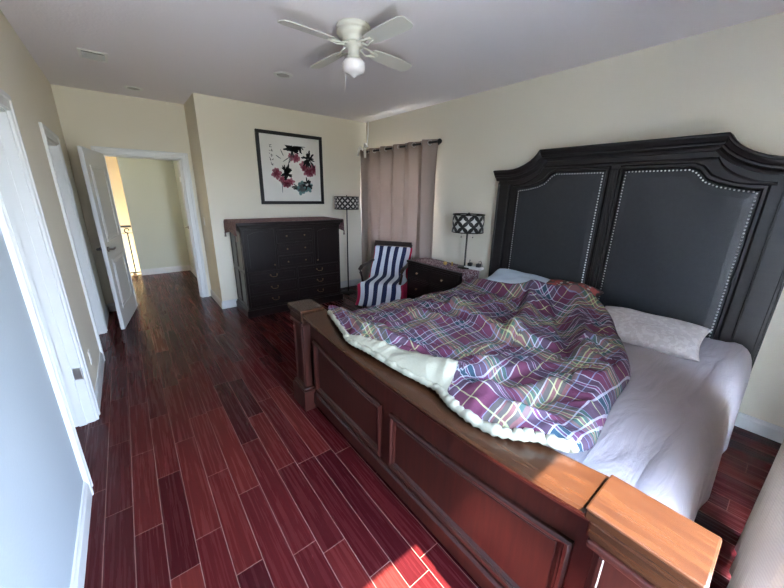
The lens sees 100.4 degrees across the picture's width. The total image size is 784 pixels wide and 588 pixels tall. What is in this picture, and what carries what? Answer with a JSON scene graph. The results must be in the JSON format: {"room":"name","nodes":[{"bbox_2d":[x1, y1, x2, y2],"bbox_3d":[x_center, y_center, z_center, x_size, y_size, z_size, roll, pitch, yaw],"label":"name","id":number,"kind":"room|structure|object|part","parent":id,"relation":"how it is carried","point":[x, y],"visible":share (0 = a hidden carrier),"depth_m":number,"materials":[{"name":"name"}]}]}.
{"room":"bedroom","nodes":[
{"label":"bedroom","id":0,"kind":"room"},
{"bbox_2d":[0,10,105,587],"bbox_3d":[-2.115,-0.336,1.858,0.120,2.796,6.120,-12,21,-37],"label":"wall","id":1,"kind":"structure","parent":0,"point":[41,480],"depth_m":1.40,"materials":[{"name":"grey paint"}]},
{"bbox_2d":[0,88,100,495],"bbox_3d":[-2.005,0.006,1.829,0.141,2.163,0.911,-12,21,-37],"label":"trim","id":2,"kind":"structure","parent":1,"relation":"attached to","point":[23,225],"depth_m":1.99,"materials":[{"name":"grey paint"}]},
{"bbox_2d":[38,122,107,360],"bbox_3d":[-3.216,-0.465,3.284,0.141,2.163,0.961,-12,21,-37],"label":"trim","id":3,"kind":"structure","parent":1,"relation":"attached to","point":[51,141],"depth_m":3.42,"materials":[{"name":"grey paint"}]},
{"bbox_2d":[72,367,83,379],"bbox_3d":[-2.212,0.565,2.302,0.046,0.090,0.012,-12,21,-37],"label":"door hinge","id":4,"kind":"object","parent":1,"relation":"attached to","point":[77,372],"visible":1,"depth_m":2.30,"materials":[{"name":"silver metal"}]},
{"bbox_2d":[70,305,108,587],"bbox_3d":[-2.087,0.933,2.292,0.016,0.116,6.120,-12,21,-37],"label":"baseboard","id":5,"kind":"structure","parent":1,"relation":"attached to","point":[81,545],"depth_m":1.61,"materials":[{"name":"grey paint"}]},
{"bbox_2d":[88,349,91,364],"bbox_3d":[-2.489,0.517,2.695,0.007,0.116,0.072,-12,21,-37],"label":"wall outlet","id":6,"kind":"object","parent":1,"relation":"attached to","point":[89,354],"visible":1,"depth_m":2.68,"materials":[{"name":"white plastic"}]},
{"bbox_2d":[105,156,140,274],"bbox_3d":[-6.728,-0.874,7.739,3.400,5.396,0.120,-12,21,-37],"label":"wall","id":7,"kind":"structure","parent":0,"point":[113,170],"depth_m":7.64,"materials":[{"name":"beige paint"}]},
{"bbox_2d":[50,84,210,304],"bbox_3d":[-4.212,-1.055,4.063,3.210,2.796,0.120,-12,21,-37],"label":"wall","id":8,"kind":"structure","parent":0,"point":[88,118],"depth_m":4.23,"materials":[{"name":"beige paint"}]},
{"bbox_2d":[77,146,136,329],"bbox_3d":[-3.491,-0.671,4.073,0.172,2.065,0.896,-8,19,-28],"label":"door","id":9,"kind":"structure","parent":8,"relation":"in","point":[93,165],"depth_m":3.92,"materials":[{"name":"grey paint"}]},
{"bbox_3d":[-3.459,-1.094,3.951,0.009,0.845,0.627,-8,19,-28],"label":"panel","id":10,"kind":"part","parent":9,"relation":"part of","materials":[{"name":"grey paint"}]},
{"bbox_3d":[-3.477,-0.203,4.224,0.009,0.620,0.627,-8,19,-28],"label":"panel","id":11,"kind":"part","parent":9,"relation":"part of","materials":[{"name":"grey paint"}]},
{"bbox_2d":[107,303,115,311],"bbox_3d":[-3.892,0.177,4.637,0.211,0.116,0.016,-12,21,-37],"label":"baseboard","id":12,"kind":"structure","parent":8,"relation":"attached to","point":[111,307],"depth_m":4.59,"materials":[{"name":"grey paint"}]},
{"bbox_2d":[91,146,208,305],"bbox_3d":[-3.416,-0.920,4.755,1.046,2.163,0.141,-12,21,-37],"label":"trim","id":13,"kind":"structure","parent":8,"relation":"attached to","point":[182,158],"depth_m":4.77,"materials":[{"name":"grey paint"}]},
{"bbox_2d":[116,157,189,274],"bbox_3d":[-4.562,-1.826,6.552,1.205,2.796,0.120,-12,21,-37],"label":"wall","id":14,"kind":"structure","parent":0,"point":[150,188],"depth_m":6.45,"materials":[{"name":"grey paint"}]},
{"bbox_2d":[173,161,193,267],"bbox_3d":[-3.612,-1.606,5.899,0.120,2.796,2.140,-12,21,-37],"label":"wall","id":15,"kind":"structure","parent":0,"point":[174,162],"depth_m":6.52,"materials":[{"name":"grey paint"}]},
{"bbox_2d":[141,265,194,274],"bbox_3d":[-4.028,-0.245,6.006,0.860,0.116,2.120,-12,21,-37],"label":"baseboard","id":16,"kind":"structure","parent":15,"relation":"attached to","point":[184,267],"depth_m":6.77,"materials":[{"name":"grey paint"}]},
{"bbox_2d":[177,162,195,276],"bbox_3d":[-3.624,-1.256,5.895,0.021,2.128,0.976,-12,21,-37],"label":"trim","id":17,"kind":"structure","parent":15,"relation":"attached to","point":[177,162],"depth_m":6.21,"materials":[{"name":"grey paint"}]},
{"bbox_2d":[179,169,196,276],"bbox_3d":[-3.638,-1.211,5.898,0.115,2.020,0.780,-12,21,-37],"label":"door","id":18,"kind":"structure","parent":15,"relation":"in","point":[179,169],"depth_m":6.13,"materials":[{"name":"grey paint"}]},
{"bbox_2d":[184,93,365,300],"bbox_3d":[-1.688,-1.451,5.519,2.660,2.796,0.890,-12,21,-37],"label":"wall","id":19,"kind":"structure","parent":0,"point":[221,132],"depth_m":4.66,"materials":[{"name":"beige paint"}]},
{"bbox_2d":[210,278,361,308],"bbox_3d":[-1.723,-0.142,5.822,2.560,0.116,0.786,-12,21,-37],"label":"baseboard","id":20,"kind":"structure","parent":19,"relation":"attached to","point":[228,303],"depth_m":5.01,"materials":[{"name":"grey paint"}]},
{"bbox_2d":[254,128,323,203],"bbox_3d":[-1.499,-1.872,4.919,1.000,1.000,0.033,-12,21,-37],"label":"framed painting","id":21,"kind":"object","parent":19,"relation":"attached to","point":[290,165],"visible":1,"depth_m":4.89,"materials":[{"name":"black paper"}]},
{"bbox_2d":[0,0,783,122],"bbox_3d":[-2.501,-2.444,3.764,5.800,0.100,10.700,-12,21,-37],"label":"ceiling","id":22,"kind":"structure","parent":0,"point":[171,50],"depth_m":2.57,"materials":[{"name":"white paint"}]},
{"bbox_2d":[77,47,107,62],"bbox_3d":[-2.670,-2.126,2.922,0.200,0.020,0.260,-12,21,-37],"label":"ceiling vent","id":23,"kind":"object","parent":22,"relation":"in","point":[83,53],"visible":1,"depth_m":2.90,"materials":[{"name":"white plastic"}]},
{"bbox_2d":[123,86,142,90],"bbox_3d":[-3.054,-2.427,3.859,0.190,0.008,0.190,-12,21,-37],"label":"recessed light","id":24,"kind":"object","parent":22,"relation":"in","point":[133,88],"visible":1,"depth_m":3.85,"materials":[{"name":"white plastic"}]},
{"bbox_2d":[273,71,292,78],"bbox_3d":[-1.107,-2.223,3.320,0.190,0.008,0.190,-12,21,-37],"label":"recessed light","id":25,"kind":"object","parent":22,"relation":"in","point":[285,75],"visible":1,"depth_m":3.31,"materials":[{"name":"white plastic"}]},
{"bbox_2d":[277,16,412,90],"bbox_3d":[-0.278,-1.709,2.386,0.847,0.410,0.847,2,17,2],"label":"ceiling fan","id":26,"kind":"object","parent":22,"relation":"attached to","point":[353,33],"visible":1,"depth_m":2.28,"materials":[{"name":"white metal"}]},
{"bbox_3d":[-0.543,-1.716,2.129,0.402,0.035,0.121,-14,23,-40],"label":"blade","id":27,"kind":"part","parent":26,"relation":"part of","materials":[{"name":"white wood"}]},
{"bbox_3d":[-0.520,-1.865,2.617,0.121,0.035,0.402,-14,23,-40],"label":"blade","id":28,"kind":"part","parent":26,"relation":"part of","materials":[{"name":"white wood"}]},
{"bbox_3d":[-0.279,-1.656,2.402,0.162,0.115,0.162,-12,21,-37],"label":"globe","id":29,"kind":"part","parent":26,"relation":"part of","materials":[{"name":"white glass"}]},
{"bbox_3d":[-0.033,-1.699,2.110,0.121,0.035,0.402,-14,23,-40],"label":"blade","id":30,"kind":"part","parent":26,"relation":"part of","materials":[{"name":"white wood"}]},
{"bbox_3d":[-0.010,-1.848,2.598,0.402,0.035,0.121,-14,23,-40],"label":"blade","id":31,"kind":"part","parent":26,"relation":"part of","materials":[{"name":"white wood"}]},
{"bbox_2d":[357,121,368,157],"bbox_3d":[-0.454,-2.550,5.402,0.135,0.567,0.303,-12,21,-37],"label":"cord","id":32,"kind":"object","parent":22,"relation":"hanging from","point":[366,143],"visible":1,"depth_m":5.38,"materials":[{"name":"white plastic"}]},
{"bbox_3d":[-0.419,-2.609,5.389,0.076,0.444,0.020,-12,21,-37],"label":"hanging cord","id":33,"kind":"part","parent":32,"relation":"part of","materials":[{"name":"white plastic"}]},
{"bbox_2d":[75,270,780,587],"bbox_3d":[-1.911,0.566,3.835,5.800,0.080,8.620,-12,21,-37],"label":"floor","id":34,"kind":"structure","parent":0,"point":[206,468],"depth_m":1.99,"materials":[{"name":"red wood"}]},
{"bbox_2d":[120,225,140,275],"bbox_3d":[-5.857,-0.667,5.769,2.140,0.990,0.072,-12,21,-37],"label":"stair railing","id":35,"kind":"object","parent":34,"relation":"on","point":[121,226],"visible":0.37,"depth_m":6.33,"materials":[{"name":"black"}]},
{"bbox_2d":[230,219,342,318],"bbox_3d":[-1.537,-0.466,4.911,1.520,1.275,0.620,-12,21,-37],"label":"dresser","id":36,"kind":"object","parent":34,"relation":"on","point":[276,264],"visible":0.97,"depth_m":4.61,"materials":[{"name":"brown wood"}]},
{"bbox_3d":[-2.190,-0.643,4.525,0.009,0.495,0.240,-12,21,-37],"label":"panel","id":37,"kind":"part","parent":36,"relation":"part of","materials":[{"name":"brown wood"}]},
{"bbox_3d":[-2.200,-0.148,4.677,0.009,0.460,0.240,-12,21,-37],"label":"panel","id":38,"kind":"part","parent":36,"relation":"part of","materials":[{"name":"brown wood"}]},
{"bbox_3d":[-2.022,-0.578,4.324,0.009,0.495,0.240,-12,21,-37],"label":"panel","id":39,"kind":"part","parent":36,"relation":"part of","materials":[{"name":"brown wood"}]},
{"bbox_3d":[-2.033,-0.083,4.475,0.009,0.460,0.240,-12,21,-37],"label":"panel","id":40,"kind":"part","parent":36,"relation":"part of","materials":[{"name":"brown wood"}]},
{"bbox_3d":[-1.746,-0.583,4.341,0.390,0.545,0.018,-12,21,-37],"label":"cabinet door","id":41,"kind":"part","parent":36,"relation":"part of","materials":[{"name":"brown wood"}]},
{"bbox_3d":[-1.738,-0.587,4.330,0.300,0.470,0.010,-12,21,-37],"label":"arched panel","id":42,"kind":"part","parent":36,"relation":"part of","materials":[{"name":"brown wood"}]},
{"bbox_3d":[-1.641,-0.257,4.530,0.670,0.157,0.024,-12,21,-37],"label":"drawer","id":43,"kind":"part","parent":36,"relation":"part of","materials":[{"name":"brown wood"}]},
{"bbox_3d":[-1.645,-0.097,4.579,0.670,0.157,0.024,-12,21,-37],"label":"drawer","id":44,"kind":"part","parent":36,"relation":"part of","materials":[{"name":"brown wood"}]},
{"bbox_3d":[-1.648,0.063,4.628,0.670,0.157,0.024,-12,21,-37],"label":"drawer","id":45,"kind":"part","parent":36,"relation":"part of","materials":[{"name":"brown wood"}]},
{"bbox_2d":[223,216,344,241],"bbox_3d":[-1.523,-0.970,4.753,1.572,0.233,0.617,-12,21,-37],"label":"scarf","id":46,"kind":"object","parent":36,"relation":"on","point":[229,224],"visible":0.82,"depth_m":4.51,"materials":[{"name":"fabric"}]},
{"bbox_3d":[-1.361,-0.823,4.580,0.520,0.168,0.024,-12,21,-37],"label":"drawer","id":47,"kind":"part","parent":36,"relation":"part of","materials":[{"name":"brown wood"}]},
{"bbox_3d":[-1.364,-0.653,4.632,0.520,0.168,0.024,-12,21,-37],"label":"drawer","id":48,"kind":"part","parent":36,"relation":"part of","materials":[{"name":"brown wood"}]},
{"bbox_3d":[-1.367,-0.483,4.684,0.520,0.168,0.024,-12,21,-37],"label":"drawer","id":49,"kind":"part","parent":36,"relation":"part of","materials":[{"name":"brown wood"}]},
{"bbox_3d":[-1.100,-0.372,4.943,0.670,0.157,0.024,-12,21,-37],"label":"drawer","id":50,"kind":"part","parent":36,"relation":"part of","materials":[{"name":"brown wood"}]},
{"bbox_3d":[-1.104,-0.212,4.992,0.670,0.157,0.024,-12,21,-37],"label":"drawer","id":51,"kind":"part","parent":36,"relation":"part of","materials":[{"name":"brown wood"}]},
{"bbox_3d":[-1.107,-0.053,5.040,0.670,0.157,0.024,-12,21,-37],"label":"drawer","id":52,"kind":"part","parent":36,"relation":"part of","materials":[{"name":"brown wood"}]},
{"bbox_3d":[-0.986,-0.745,4.921,0.390,0.545,0.018,-12,21,-37],"label":"cabinet door","id":53,"kind":"part","parent":36,"relation":"part of","materials":[{"name":"brown wood"}]},
{"bbox_3d":[-0.978,-0.750,4.910,0.300,0.470,0.010,-12,21,-37],"label":"arched panel","id":54,"kind":"part","parent":36,"relation":"part of","materials":[{"name":"brown wood"}]},
{"bbox_2d":[334,195,358,293],"bbox_3d":[-0.746,-0.811,5.484,0.396,1.630,0.396,-12,21,-37],"label":"floor lamp","id":55,"kind":"object","parent":34,"relation":"on","point":[346,202],"visible":0.99,"depth_m":5.16,"materials":[{"name":"brown metal"}]},
{"bbox_3d":[-0.733,-1.473,5.281,0.390,0.185,0.390,-12,21,-37],"label":"lamp shade","id":56,"kind":"part","parent":55,"relation":"part of","materials":[{"name":"black fabric"}]},
{"bbox_2d":[358,240,412,307],"bbox_3d":[-0.078,-0.248,4.817,0.654,0.979,0.659,6,18,16],"label":"armchair","id":57,"kind":"object","parent":34,"relation":"on","point":[377,242],"visible":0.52,"depth_m":4.89,"materials":[{"name":"black wood"}]},
{"bbox_3d":[-0.358,-0.337,4.843,0.085,0.324,0.596,6,18,16],"label":"armrest","id":58,"kind":"part","parent":57,"relation":"part of","materials":[{"name":"brown wood"}]},
{"bbox_2d":[355,245,411,306],"bbox_3d":[-0.091,-0.269,4.797,0.728,0.776,0.731,6,18,16],"label":"striped towel","id":59,"kind":"object","parent":57,"relation":"on","point":[382,285],"visible":0.92,"depth_m":4.77,"materials":[{"name":"blue fabric"}]},
{"bbox_3d":[0.018,-0.766,4.961,0.580,0.070,0.030,6,18,16],"label":"rail","id":60,"kind":"part","parent":57,"relation":"part of","materials":[{"name":"brown wood"}]},
{"bbox_3d":[0.187,-0.279,4.690,0.085,0.324,0.596,6,18,16],"label":"armrest","id":61,"kind":"part","parent":57,"relation":"part of","materials":[{"name":"brown wood"}]},
{"bbox_2d":[407,258,461,298],"bbox_3d":[0.612,-0.003,4.362,0.394,0.795,0.950,-12,21,-37],"label":"nightstand","id":62,"kind":"object","parent":34,"relation":"on","point":[423,278],"visible":0.42,"depth_m":4.24,"materials":[{"name":"brown wood"}]},
{"bbox_3d":[0.346,-0.070,4.438,0.019,0.210,0.405,-12,21,-37],"label":"drawer","id":63,"kind":"part","parent":62,"relation":"part of","materials":[{"name":"brown wood"}]},
{"bbox_3d":[0.350,-0.278,4.374,0.019,0.185,0.405,-12,21,-37],"label":"drawer","id":64,"kind":"part","parent":62,"relation":"part of","materials":[{"name":"brown wood"}]},
{"bbox_3d":[0.626,0.038,4.102,0.019,0.210,0.455,-12,21,-37],"label":"drawer","id":65,"kind":"part","parent":62,"relation":"part of","materials":[{"name":"brown wood"}]},
{"bbox_3d":[0.630,-0.170,4.038,0.019,0.185,0.455,-12,21,-37],"label":"drawer","id":66,"kind":"part","parent":62,"relation":"part of","materials":[{"name":"brown wood"}]},
{"bbox_2d":[412,257,483,281],"bbox_3d":[0.691,-0.266,4.250,0.337,0.299,0.989,-12,21,-37],"label":"table runner","id":67,"kind":"object","parent":62,"relation":"on","point":[467,274],"depth_m":3.99,"materials":[{"name":"fabric"}]},
{"bbox_2d":[452,213,484,268],"bbox_3d":[0.903,-0.645,3.954,0.376,0.667,0.376,-12,21,-37],"label":"table lamp","id":68,"kind":"object","parent":67,"relation":"on","point":[462,223],"visible":0.92,"depth_m":3.76,"materials":[{"name":"black fabric"}]},
{"bbox_3d":[0.907,-0.843,3.893,0.370,0.200,0.370,-12,21,-37],"label":"lamp shade","id":69,"kind":"part","parent":68,"relation":"part of","materials":[{"name":"black fabric"}]},
{"bbox_3d":[1.000,-0.320,3.986,0.220,0.030,0.100,14,21,35],"label":"power strip","id":70,"kind":"part","parent":67,"relation":"part of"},
{"bbox_2d":[287,132,783,587],"bbox_3d":[0.937,-0.051,2.315,2.545,2.100,2.421,-12,21,-37],"label":"bed","id":71,"kind":"object","parent":34,"relation":"on","point":[690,229],"visible":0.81,"depth_m":2.18,"materials":[{"name":"brown wood"}]},
{"bbox_3d":[-0.668,0.534,2.623,0.200,0.740,0.235,-12,21,-37],"label":"post","id":72,"kind":"part","parent":71,"relation":"part of","materials":[{"name":"brown wood"}]},
{"bbox_3d":[-0.325,0.646,2.171,0.022,0.433,0.840,-12,21,-37],"label":"panel moulding","id":73,"kind":"part","parent":71,"relation":"part of","materials":[{"name":"brown wood"}]},
{"bbox_3d":[-0.318,0.645,2.176,0.004,0.341,0.748,-12,21,-37],"label":"footboard panel","id":74,"kind":"part","parent":71,"relation":"part of","materials":[{"name":"brown wood"}]},
{"bbox_3d":[-0.013,1.053,1.885,0.020,0.105,1.960,-12,21,-37],"label":"rail","id":75,"kind":"part","parent":71,"relation":"part of","materials":[{"name":"brown wood"}]},
{"bbox_3d":[0.030,0.759,1.825,0.085,0.704,2.000,-12,21,-37],"label":"footboard","id":76,"kind":"part","parent":71,"relation":"part of","materials":[{"name":"brown wood"}]},
{"bbox_3d":[0.016,0.438,1.710,0.158,0.122,2.000,-12,21,-37],"label":"cap moulding","id":77,"kind":"part","parent":71,"relation":"part of","materials":[{"name":"brown wood"}]},
{"bbox_3d":[0.284,0.880,1.453,0.004,0.339,0.848,-12,21,-37],"label":"footboard panel","id":78,"kind":"part","parent":71,"relation":"part of","materials":[{"name":"brown wood"}]},
{"bbox_3d":[0.277,0.881,1.448,0.022,0.431,0.940,-12,21,-37],"label":"panel moulding","id":79,"kind":"part","parent":71,"relation":"part of","materials":[{"name":"brown wood"}]},
{"bbox_3d":[1.583,-0.519,3.335,0.009,1.337,0.799,-12,21,-37],"label":"nailhead trim","id":80,"kind":"part","parent":71,"relation":"part of","materials":[{"name":"silver metal"}]},
{"bbox_3d":[1.586,-0.528,3.333,0.021,1.341,0.822,-12,21,-37],"label":"leather panel","id":81,"kind":"part","parent":71,"relation":"part of","materials":[{"name":"black leather"}]},
{"bbox_3d":[1.588,-0.546,3.329,0.021,1.377,0.894,-12,21,-37],"label":"panel frame","id":82,"kind":"part","parent":71,"relation":"part of","materials":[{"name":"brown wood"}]},
{"bbox_3d":[0.678,1.058,1.005,0.200,0.740,0.237,-12,21,-37],"label":"post","id":83,"kind":"part","parent":71,"relation":"part of","materials":[{"name":"brown wood"}]},
{"bbox_3d":[1.898,-1.119,2.759,0.150,0.280,2.330,-12,21,-37],"label":"cornice","id":84,"kind":"part","parent":71,"relation":"part of","materials":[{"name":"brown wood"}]},
{"bbox_3d":[1.914,-0.271,3.046,0.065,2.010,2.270,-12,21,-37],"label":"headboard","id":85,"kind":"part","parent":71,"relation":"part of","materials":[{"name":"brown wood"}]},
{"bbox_3d":[1.900,-1.024,2.791,0.020,0.196,1.900,-12,21,-37],"label":"arch moulding","id":86,"kind":"part","parent":71,"relation":"part of","materials":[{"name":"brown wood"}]},
{"bbox_2d":[547,337,751,521],"bbox_3d":[1.006,0.562,2.497,2.225,0.565,2.229,-12,21,-37],"label":"mattress","id":87,"kind":"object","parent":71,"relation":"on","point":[666,435],"visible":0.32,"depth_m":1.53,"materials":[{"name":"grey fabric"}]},
{"bbox_2d":[327,278,630,452],"bbox_3d":[0.650,0.219,2.362,1.943,0.418,1.989,-12,21,-37],"label":"duvet","id":88,"kind":"object","parent":87,"relation":"on","point":[546,364],"visible":1,"depth_m":1.86,"materials":[{"name":"fabric"}]},
{"bbox_2d":[486,269,549,283],"bbox_3d":[1.297,-0.111,3.403,0.327,0.222,0.695,-11,21,-35],"label":"pillow","id":89,"kind":"object","parent":87,"relation":"on","point":[510,276],"visible":0.49,"depth_m":3.37,"materials":[{"name":"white fabric"}]},
{"bbox_2d":[547,279,603,297],"bbox_3d":[1.569,-0.014,2.923,0.324,0.184,0.482,-13,22,-39],"label":"pillow","id":90,"kind":"object","parent":87,"relation":"on","point":[596,292],"visible":0.37,"depth_m":2.88,"materials":[{"name":"fabric"}]},
{"bbox_2d":[605,306,711,360],"bbox_3d":[1.842,0.261,2.374,0.424,0.183,0.656,-14,22,-40],"label":"pillow","id":91,"kind":"object","parent":87,"relation":"on","point":[666,335],"visible":0.86,"depth_m":2.25,"materials":[{"name":"beige fabric"}]},
{"bbox_3d":[2.179,-0.288,2.619,0.009,1.337,0.799,-12,21,-37],"label":"nailhead trim","id":92,"kind":"part","parent":71,"relation":"part of","materials":[{"name":"silver metal"}]},
{"bbox_3d":[2.182,-0.297,2.617,0.021,1.341,0.822,-12,21,-37],"label":"leather panel","id":93,"kind":"part","parent":71,"relation":"part of","materials":[{"name":"black leather"}]},
{"bbox_3d":[2.183,-0.314,2.613,0.021,1.377,0.894,-12,21,-37],"label":"panel frame","id":94,"kind":"part","parent":71,"relation":"part of","materials":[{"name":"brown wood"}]},
{"bbox_2d":[366,12,783,427],"bbox_3d":[1.224,-0.925,3.997,0.140,2.796,5.450,-12,21,-37],"label":"wall","id":95,"kind":"structure","parent":0,"point":[731,78],"depth_m":2.77,"materials":[{"name":"beige paint"}]},
{"bbox_2d":[363,138,441,152],"bbox_3d":[0.101,-2.192,4.891,0.125,0.064,1.790,-12,21,-37],"label":"curtain rod","id":96,"kind":"object","parent":95,"relation":"attached to","point":[439,141],"visible":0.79,"depth_m":4.54,"materials":[{"name":"black metal"}]},
{"bbox_2d":[360,139,437,280],"bbox_3d":[0.011,-1.120,5.255,0.123,2.345,1.780,-12,21,-37],"label":"curtain","id":97,"kind":"object","parent":96,"relation":"hanging from","point":[398,184],"visible":0.74,"depth_m":5.00,"materials":[{"name":"beige fabric"}]},
{"bbox_2d":[735,412,783,443],"bbox_3d":[1.173,0.383,4.300,0.016,0.116,5.334,-12,21,-37],"label":"baseboard","id":98,"kind":"structure","parent":95,"relation":"attached to","point":[771,431],"depth_m":2.42,"materials":[{"name":"grey paint"}]},
{"bbox_3d":[1.391,0.081,0.728,4.124,2.796,0.120,-12,21,-37],"label":"wall","id":99,"kind":"structure","parent":0,"visible":0},
{"bbox_3d":[1.013,-0.875,0.266,2.400,0.025,0.123,-12,21,-37],"label":"curtain rod","id":100,"kind":"object","parent":99,"relation":"attached to","visible":0},
{"bbox_2d":[727,440,783,587],"bbox_3d":[1.374,0.191,0.978,1.141,2.400,0.038,-12,21,-37],"label":"curtain","id":101,"kind":"object","parent":100,"relation":"hanging from","point":[758,562],"visible":1,"depth_m":1.17,"materials":[{"name":"beige fabric"}]}
]}

